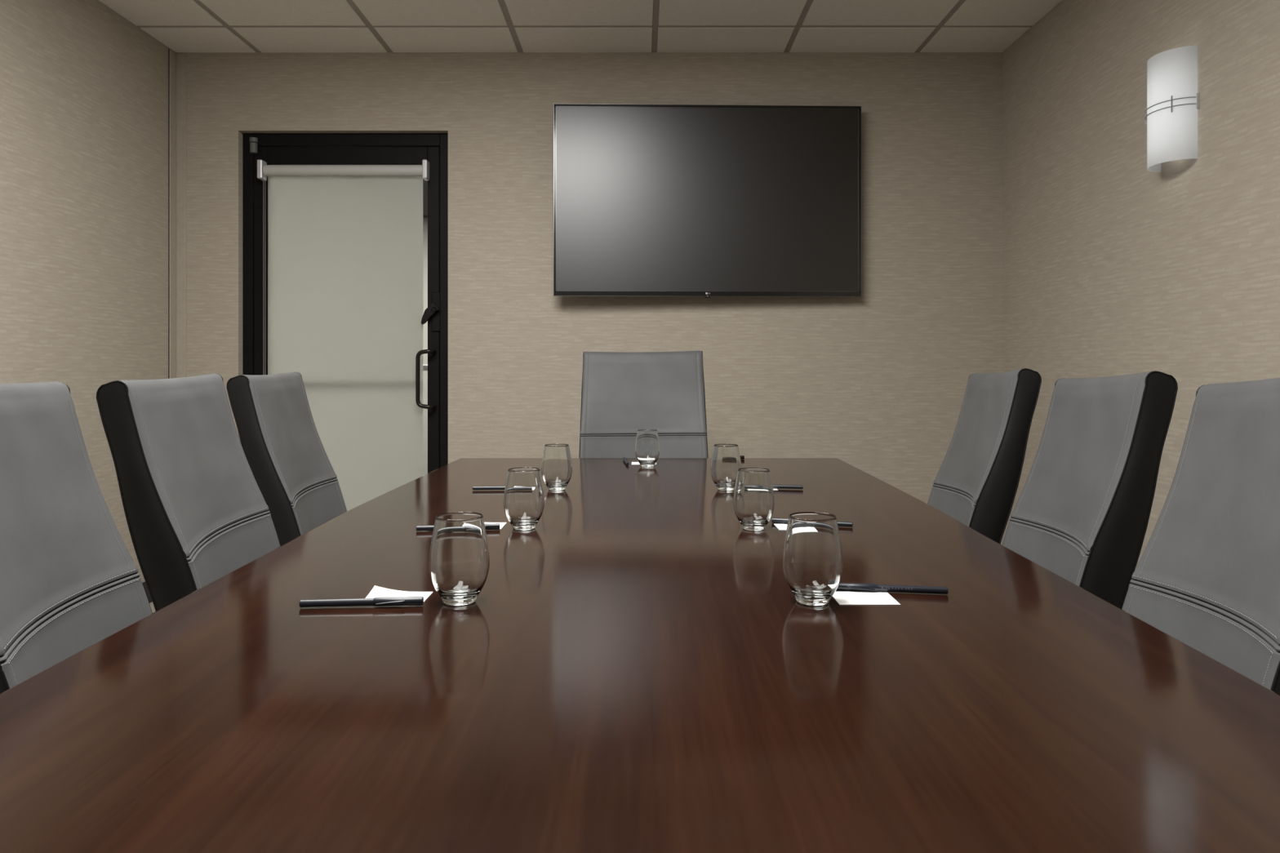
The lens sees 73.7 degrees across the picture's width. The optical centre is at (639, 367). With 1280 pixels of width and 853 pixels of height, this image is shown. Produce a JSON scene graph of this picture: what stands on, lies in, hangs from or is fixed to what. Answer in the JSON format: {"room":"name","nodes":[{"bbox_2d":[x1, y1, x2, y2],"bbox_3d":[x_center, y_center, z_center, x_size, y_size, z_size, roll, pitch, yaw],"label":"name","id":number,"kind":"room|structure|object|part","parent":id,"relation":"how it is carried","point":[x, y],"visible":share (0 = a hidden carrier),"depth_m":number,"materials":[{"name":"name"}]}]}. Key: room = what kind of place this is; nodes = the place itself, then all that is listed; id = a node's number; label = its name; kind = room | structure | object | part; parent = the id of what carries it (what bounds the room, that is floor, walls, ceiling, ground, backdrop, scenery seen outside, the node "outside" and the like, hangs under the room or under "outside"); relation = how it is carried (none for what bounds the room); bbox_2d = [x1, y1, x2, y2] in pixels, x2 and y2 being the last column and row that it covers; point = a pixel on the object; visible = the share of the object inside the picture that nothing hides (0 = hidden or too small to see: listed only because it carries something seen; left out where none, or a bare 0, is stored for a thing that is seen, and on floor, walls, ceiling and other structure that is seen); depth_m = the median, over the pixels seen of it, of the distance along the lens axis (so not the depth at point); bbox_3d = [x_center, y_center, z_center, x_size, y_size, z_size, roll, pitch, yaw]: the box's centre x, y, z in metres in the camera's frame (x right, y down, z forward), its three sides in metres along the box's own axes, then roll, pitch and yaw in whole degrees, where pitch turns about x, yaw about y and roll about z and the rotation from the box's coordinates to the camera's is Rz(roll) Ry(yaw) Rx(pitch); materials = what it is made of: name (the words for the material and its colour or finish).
{"room":"conference room","nodes":[
{"label":"conference room","id":0,"kind":"room"},
{"bbox_2d":[0,0,174,582],"bbox_3d":[-2.215,-0.266,1.030,0.120,2.592,5.860,0,0,0],"label":"wall","id":1,"kind":"structure","parent":0,"point":[84,89],"depth_m":3.32,"materials":[{"name":"paint"}]},
{"bbox_2d":[142,582,152,603],"bbox_3d":[-2.149,0.980,0.985,0.012,0.100,5.770,0,0,0],"label":"baseboard","id":2,"kind":"structure","parent":1,"relation":"attached to","point":[144,585],"depth_m":3.71,"materials":[{"name":"black plastic"}]},
{"bbox_2d":[168,48,168,378],"bbox_3d":[-2.154,-0.214,3.902,0.002,2.488,0.005,0,0,0],"label":"trim","id":3,"kind":"structure","parent":1,"relation":"attached to","point":[168,49],"depth_m":3.90,"materials":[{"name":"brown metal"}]},
{"bbox_2d":[168,48,186,378],"bbox_3d":[-2.130,-0.214,3.932,0.050,2.488,0.056,0,0,0],"label":"trim","id":4,"kind":"structure","parent":1,"relation":"attached to","point":[177,61],"depth_m":3.95,"materials":[{"name":"paint"}]},
{"bbox_2d":[149,601,155,613],"bbox_3d":[-0.236,1.080,1.030,4.077,0.100,6.100,0,0,0],"label":"floor","id":5,"kind":"structure","parent":0,"point":[151,604],"depth_m":3.67,"materials":[{"name":"carpet"}]},
{"bbox_2d":[0,381,152,693],"bbox_3d":[-0.622,0.521,1.249,0.664,1.016,0.489,0,0,-13],"label":"chair","id":6,"kind":"object","parent":5,"relation":"on","point":[69,580],"visible":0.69,"depth_m":1.25,"materials":[{"name":"grey leather"}]},
{"bbox_3d":[-0.790,0.297,0.971,0.210,0.563,0.013,0,-1,-13],"label":"panel","id":7,"kind":"part","parent":6,"relation":"part of","materials":[{"name":"black leather"}]},
{"bbox_3d":[-0.782,0.469,1.212,0.088,0.244,0.476,0,-1,-13],"label":"panel","id":8,"kind":"part","parent":6,"relation":"part of","materials":[{"name":"grey leather"}]},
{"bbox_2d":[96,373,279,611],"bbox_3d":[-0.673,0.521,1.806,0.664,1.016,0.490,0,0,-7],"label":"chair","id":9,"kind":"object","parent":5,"relation":"on","point":[197,513],"visible":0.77,"depth_m":1.66,"materials":[{"name":"grey leather"}]},
{"bbox_3d":[-0.874,0.307,1.543,0.201,0.566,0.007,0,0,-8],"label":"panel","id":10,"kind":"part","parent":9,"relation":"part of","materials":[{"name":"black leather"}]},
{"bbox_3d":[-0.841,0.470,1.787,0.088,0.244,0.476,1,1,-6],"label":"panel","id":11,"kind":"part","parent":9,"relation":"part of","materials":[{"name":"grey leather"}]},
{"bbox_2d":[226,371,346,546],"bbox_3d":[-0.720,0.521,2.385,0.664,1.017,0.485,0,0,-6],"label":"chair","id":12,"kind":"object","parent":5,"relation":"on","point":[289,463],"visible":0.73,"depth_m":2.26,"materials":[{"name":"grey leather"}]},
{"bbox_3d":[-0.922,0.302,2.122,0.202,0.566,0.006,0,0,-6],"label":"panel","id":13,"kind":"part","parent":12,"relation":"part of","materials":[{"name":"black leather"}]},
{"bbox_3d":[-0.972,0.298,2.354,0.161,0.565,0.476,1,1,-6],"label":"backrest","id":14,"kind":"part","parent":12,"relation":"part of","materials":[{"name":"grey leather"}]},
{"bbox_3d":[-0.887,0.467,2.365,0.088,0.244,0.476,1,1,-6],"label":"panel","id":15,"kind":"part","parent":12,"relation":"part of","materials":[{"name":"grey leather"}]},
{"bbox_2d":[0,457,1279,852],"bbox_3d":[0.021,0.661,1.560,1.244,0.737,2.420,0,0,0],"label":"conference table","id":16,"kind":"object","parent":5,"relation":"on","point":[637,668],"visible":1,"depth_m":0.74,"materials":[{"name":"brown wood"}]},
{"bbox_2d":[298,596,423,607],"bbox_3d":[-0.340,0.287,1.043,0.148,0.010,0.014,0,0,-4],"label":"pen","id":17,"kind":"object","parent":16,"relation":"on","point":[395,601],"visible":1,"depth_m":1.04,"materials":[{"name":"black plastic"}]},
{"bbox_2d":[365,585,432,601],"bbox_3d":[-0.308,0.288,1.083,0.076,0.009,0.059,0,0,0],"label":"sheet","id":18,"kind":"object","parent":16,"relation":"on","point":[376,592],"visible":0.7,"depth_m":1.10,"materials":[{"name":"paper"}]},
{"bbox_2d":[416,523,500,530],"bbox_3d":[-0.327,0.287,1.534,0.148,0.010,0.014,0,0,-7],"label":"pen","id":19,"kind":"object","parent":16,"relation":"on","point":[491,526],"visible":0.45,"depth_m":1.53,"materials":[{"name":"black plastic"}]},
{"bbox_2d":[428,511,489,605],"bbox_3d":[-0.226,0.239,1.068,0.074,0.108,0.074,0,0,0],"label":"drinking glass","id":20,"kind":"object","parent":16,"relation":"on","point":[459,562],"visible":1,"depth_m":1.04,"materials":[{"name":"clear glass"}]},
{"bbox_2d":[472,485,505,489],"bbox_3d":[-0.325,0.287,2.037,0.148,0.010,0.014,0,0,-3],"label":"pen","id":21,"kind":"object","parent":16,"relation":"on","point":[503,486],"visible":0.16,"depth_m":2.03,"materials":[{"name":"black plastic"}]},
{"bbox_2d":[484,522,506,529],"bbox_3d":[-0.290,0.291,1.579,0.076,0.003,0.067,0,0,0],"label":"sheet","id":22,"kind":"object","parent":16,"relation":"on","point":[502,524],"visible":0.22,"depth_m":1.59,"materials":[{"name":"paper"}]},
{"bbox_2d":[503,467,544,529],"bbox_3d":[-0.212,0.239,1.557,0.074,0.108,0.074,0,0,44],"label":"drinking glass","id":23,"kind":"object","parent":16,"relation":"on","point":[523,495],"visible":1,"depth_m":1.53,"materials":[{"name":"clear glass"}]},
{"bbox_2d":[541,444,572,490],"bbox_3d":[-0.200,0.239,2.050,0.074,0.108,0.074,0,0,-2],"label":"drinking glass","id":24,"kind":"object","parent":16,"relation":"on","point":[556,465],"visible":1,"depth_m":2.02,"materials":[{"name":"clear glass"}]},
{"bbox_2d":[622,457,629,465],"bbox_3d":[-0.042,0.288,2.626,0.014,0.010,0.148,0,0,-5],"label":"pen","id":25,"kind":"object","parent":16,"relation":"on","point":[624,459],"visible":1,"depth_m":2.61,"materials":[{"name":"black plastic"}]},
{"bbox_2d":[631,462,656,464],"bbox_3d":[0.012,0.292,2.612,0.076,0.001,0.065,0,0,0],"label":"sheet","id":26,"kind":"object","parent":16,"relation":"on","point":[633,463],"visible":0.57,"depth_m":2.61,"materials":[{"name":"paper"}]},
{"bbox_2d":[635,429,659,466],"bbox_3d":[0.022,0.239,2.538,0.074,0.108,0.074,0,0,42],"label":"drinking glass","id":27,"kind":"object","parent":16,"relation":"on","point":[646,444],"visible":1,"depth_m":2.51,"materials":[{"name":"clear glass"}]},
{"bbox_2d":[710,444,741,490],"bbox_3d":[0.207,0.239,2.050,0.074,0.108,0.074,0,0,-25],"label":"drinking glass","id":28,"kind":"object","parent":16,"relation":"on","point":[726,461],"visible":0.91,"depth_m":2.02,"materials":[{"name":"clear glass"}]},
{"bbox_2d":[733,467,774,530],"bbox_3d":[0.207,0.239,1.552,0.074,0.108,0.074,0,0,21],"label":"drinking glass","id":29,"kind":"object","parent":16,"relation":"on","point":[753,500],"visible":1,"depth_m":1.52,"materials":[{"name":"clear glass"}]},
{"bbox_2d":[773,524,787,530],"bbox_3d":[0.287,0.292,1.567,0.073,0.001,0.060,0,0,0],"label":"sheet","id":30,"kind":"object","parent":16,"relation":"on","point":[780,526],"visible":0.36,"depth_m":1.57,"materials":[{"name":"paper"}]},
{"bbox_2d":[772,484,803,488],"bbox_3d":[0.318,0.287,2.061,0.148,0.010,0.014,0,0,10],"label":"pen","id":31,"kind":"object","parent":16,"relation":"on","point":[781,486],"visible":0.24,"depth_m":2.05,"materials":[{"name":"black plastic"}]},
{"bbox_2d":[771,517,853,527],"bbox_3d":[0.319,0.288,1.584,0.148,0.010,0.014,0,0,17],"label":"pen","id":32,"kind":"object","parent":16,"relation":"on","point":[783,521],"visible":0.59,"depth_m":1.59,"materials":[{"name":"black plastic"}]},
{"bbox_2d":[782,511,843,605],"bbox_3d":[0.216,0.239,1.068,0.074,0.108,0.074,0,0,-23],"label":"drinking glass","id":33,"kind":"object","parent":16,"relation":"on","point":[812,562],"visible":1,"depth_m":1.04,"materials":[{"name":"clear glass"}]},
{"bbox_2d":[832,591,900,604],"bbox_3d":[0.284,0.292,1.083,0.075,0.001,0.061,0,0,0],"label":"sheet","id":34,"kind":"object","parent":16,"relation":"on","point":[842,597],"visible":0.86,"depth_m":1.08,"materials":[{"name":"paper"}]},
{"bbox_2d":[836,582,948,594],"bbox_3d":[0.324,0.288,1.110,0.148,0.010,0.014,0,0,9],"label":"pen","id":35,"kind":"object","parent":16,"relation":"on","point":[842,586],"visible":0.88,"depth_m":1.11,"materials":[{"name":"black plastic"}]},
{"bbox_2d":[578,351,708,457],"bbox_3d":[0.013,0.481,3.022,0.486,1.096,0.662,0,0,1],"label":"chair","id":36,"kind":"object","parent":5,"relation":"on","point":[623,393],"visible":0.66,"depth_m":3.24,"materials":[{"name":"grey leather"}]},
{"bbox_3d":[-0.223,0.216,3.229,0.006,0.554,0.248,0,0,1],"label":"panel","id":37,"kind":"part","parent":36,"relation":"part of","materials":[{"name":"black leather"}]},
{"bbox_3d":[0.013,0.374,3.152,0.476,0.244,0.088,0,-4,0],"label":"panel","id":38,"kind":"part","parent":36,"relation":"part of","materials":[{"name":"grey leather"}]},
{"bbox_3d":[0.248,0.212,3.225,0.009,0.554,0.249,0,0,-3],"label":"panel","id":39,"kind":"part","parent":36,"relation":"part of","materials":[{"name":"black leather"}]},
{"bbox_2d":[927,368,1041,544],"bbox_3d":[0.654,0.515,2.288,0.664,1.028,0.497,0,0,7],"label":"chair","id":40,"kind":"object","parent":5,"relation":"on","point":[976,482],"visible":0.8,"depth_m":2.10,"materials":[{"name":"grey leather"}]},
{"bbox_3d":[0.820,0.461,2.265,0.088,0.244,0.476,-1,-2,7],"label":"panel","id":41,"kind":"part","parent":40,"relation":"part of","materials":[{"name":"grey leather"}]},
{"bbox_3d":[0.852,0.285,2.029,0.210,0.563,0.013,-1,-2,7],"label":"panel","id":42,"kind":"part","parent":40,"relation":"part of","materials":[{"name":"black leather"}]},
{"bbox_2d":[1002,370,1177,608],"bbox_3d":[0.653,0.517,1.771,0.664,1.024,0.501,0,0,8],"label":"chair","id":43,"kind":"object","parent":5,"relation":"on","point":[1081,513],"visible":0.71,"depth_m":1.61,"materials":[{"name":"grey leather"}]},
{"bbox_3d":[0.820,0.467,1.746,0.088,0.244,0.476,-1,-2,7],"label":"panel","id":44,"kind":"part","parent":43,"relation":"part of","materials":[{"name":"grey leather"}]},
{"bbox_3d":[0.851,0.289,1.511,0.210,0.563,0.013,-1,-2,8],"label":"panel","id":45,"kind":"part","parent":43,"relation":"part of","materials":[{"name":"black leather"}]},
{"bbox_2d":[1121,377,1279,694],"bbox_3d":[0.592,0.510,1.213,0.664,1.038,0.521,0,0,12],"label":"chair","id":46,"kind":"object","parent":5,"relation":"on","point":[1206,576],"visible":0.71,"depth_m":1.21,"materials":[{"name":"grey leather"}]},
{"bbox_3d":[0.750,0.458,1.171,0.088,0.244,0.476,0,-5,12],"label":"panel","id":47,"kind":"part","parent":46,"relation":"part of","materials":[{"name":"grey leather"}]},
{"bbox_3d":[0.767,0.273,0.940,0.210,0.563,0.013,0,-5,12],"label":"panel","id":48,"kind":"part","parent":46,"relation":"part of","materials":[{"name":"black leather"}]},
{"bbox_2d":[98,0,1062,53],"bbox_3d":[-0.236,-1.522,1.030,4.077,0.121,6.100,0,0,0],"label":"ceiling","id":49,"kind":"structure","parent":0,"point":[264,26],"depth_m":3.64,"materials":[{"name":"beige"}]},
{"bbox_2d":[175,51,1002,545],"bbox_3d":[-0.236,-0.266,4.020,4.077,2.592,0.120,0,0,0],"label":"wall","id":50,"kind":"structure","parent":0,"point":[875,382],"depth_m":3.96,"materials":[{"name":"paint"}]},
{"bbox_2d":[242,133,448,475],"bbox_3d":[-1.377,-0.035,4.042,0.970,2.129,0.207,0,0,0],"label":"door","id":51,"kind":"structure","parent":50,"relation":"in","point":[273,148],"depth_m":4.00,"materials":[{"name":"black paint"}]},
{"bbox_2d":[257,159,429,511],"bbox_3d":[-1.379,-0.110,3.973,0.786,1.709,0.058,0,0,0],"label":"roller blind","id":52,"kind":"object","parent":51,"relation":"attached to","point":[345,242],"visible":0.76,"depth_m":4.00,"materials":[{"name":"grey fabric"}]},
{"bbox_3d":[-1.750,-0.273,3.975,0.010,1.230,0.003,0,0,0],"label":"pull chain","id":53,"kind":"part","parent":52,"relation":"part of","materials":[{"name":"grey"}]},
{"bbox_3d":[-1.375,-0.092,4.031,0.755,1.725,0.006,0,0,0],"label":"pane","id":54,"kind":"part","parent":51,"relation":"part of","materials":[{"name":"clear glass"}]},
{"bbox_3d":[-0.995,0.052,3.972,0.085,0.279,0.068,0,0,0],"label":"pull handle","id":55,"kind":"part","parent":51,"relation":"part of","materials":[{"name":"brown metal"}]},
{"bbox_3d":[-0.976,-0.252,3.978,0.082,0.103,0.036,0,0,0],"label":"lock lever","id":56,"kind":"part","parent":51,"relation":"part of","materials":[{"name":"black paint"}]},
{"bbox_3d":[-0.956,-0.263,4.001,0.040,0.185,0.010,0,0,0],"label":"lock plate","id":57,"kind":"part","parent":51,"relation":"part of","materials":[{"name":"black paint"}]},
{"bbox_2d":[553,103,861,297],"bbox_3d":[0.308,-0.756,3.911,1.400,0.874,0.080,0,0,-2],"label":"television","id":58,"kind":"object","parent":50,"relation":"attached to","point":[707,201],"visible":1,"depth_m":3.88,"materials":[{"name":"black plastic"}]},
{"bbox_2d":[1002,0,1279,570],"bbox_3d":[1.742,-0.266,1.030,0.120,2.592,5.860,0,0,0],"label":"wall","id":59,"kind":"structure","parent":0,"point":[1113,265],"depth_m":2.90,"materials":[{"name":"paint"}]},
{"bbox_2d":[1144,45,1199,172],"bbox_3d":[1.638,-0.801,2.662,0.089,0.341,0.196,0,0,0],"label":"wall sconce","id":60,"kind":"object","parent":59,"relation":"attached to","point":[1173,97],"visible":1,"depth_m":2.60,"materials":[{"name":"white glass"}]}
]}

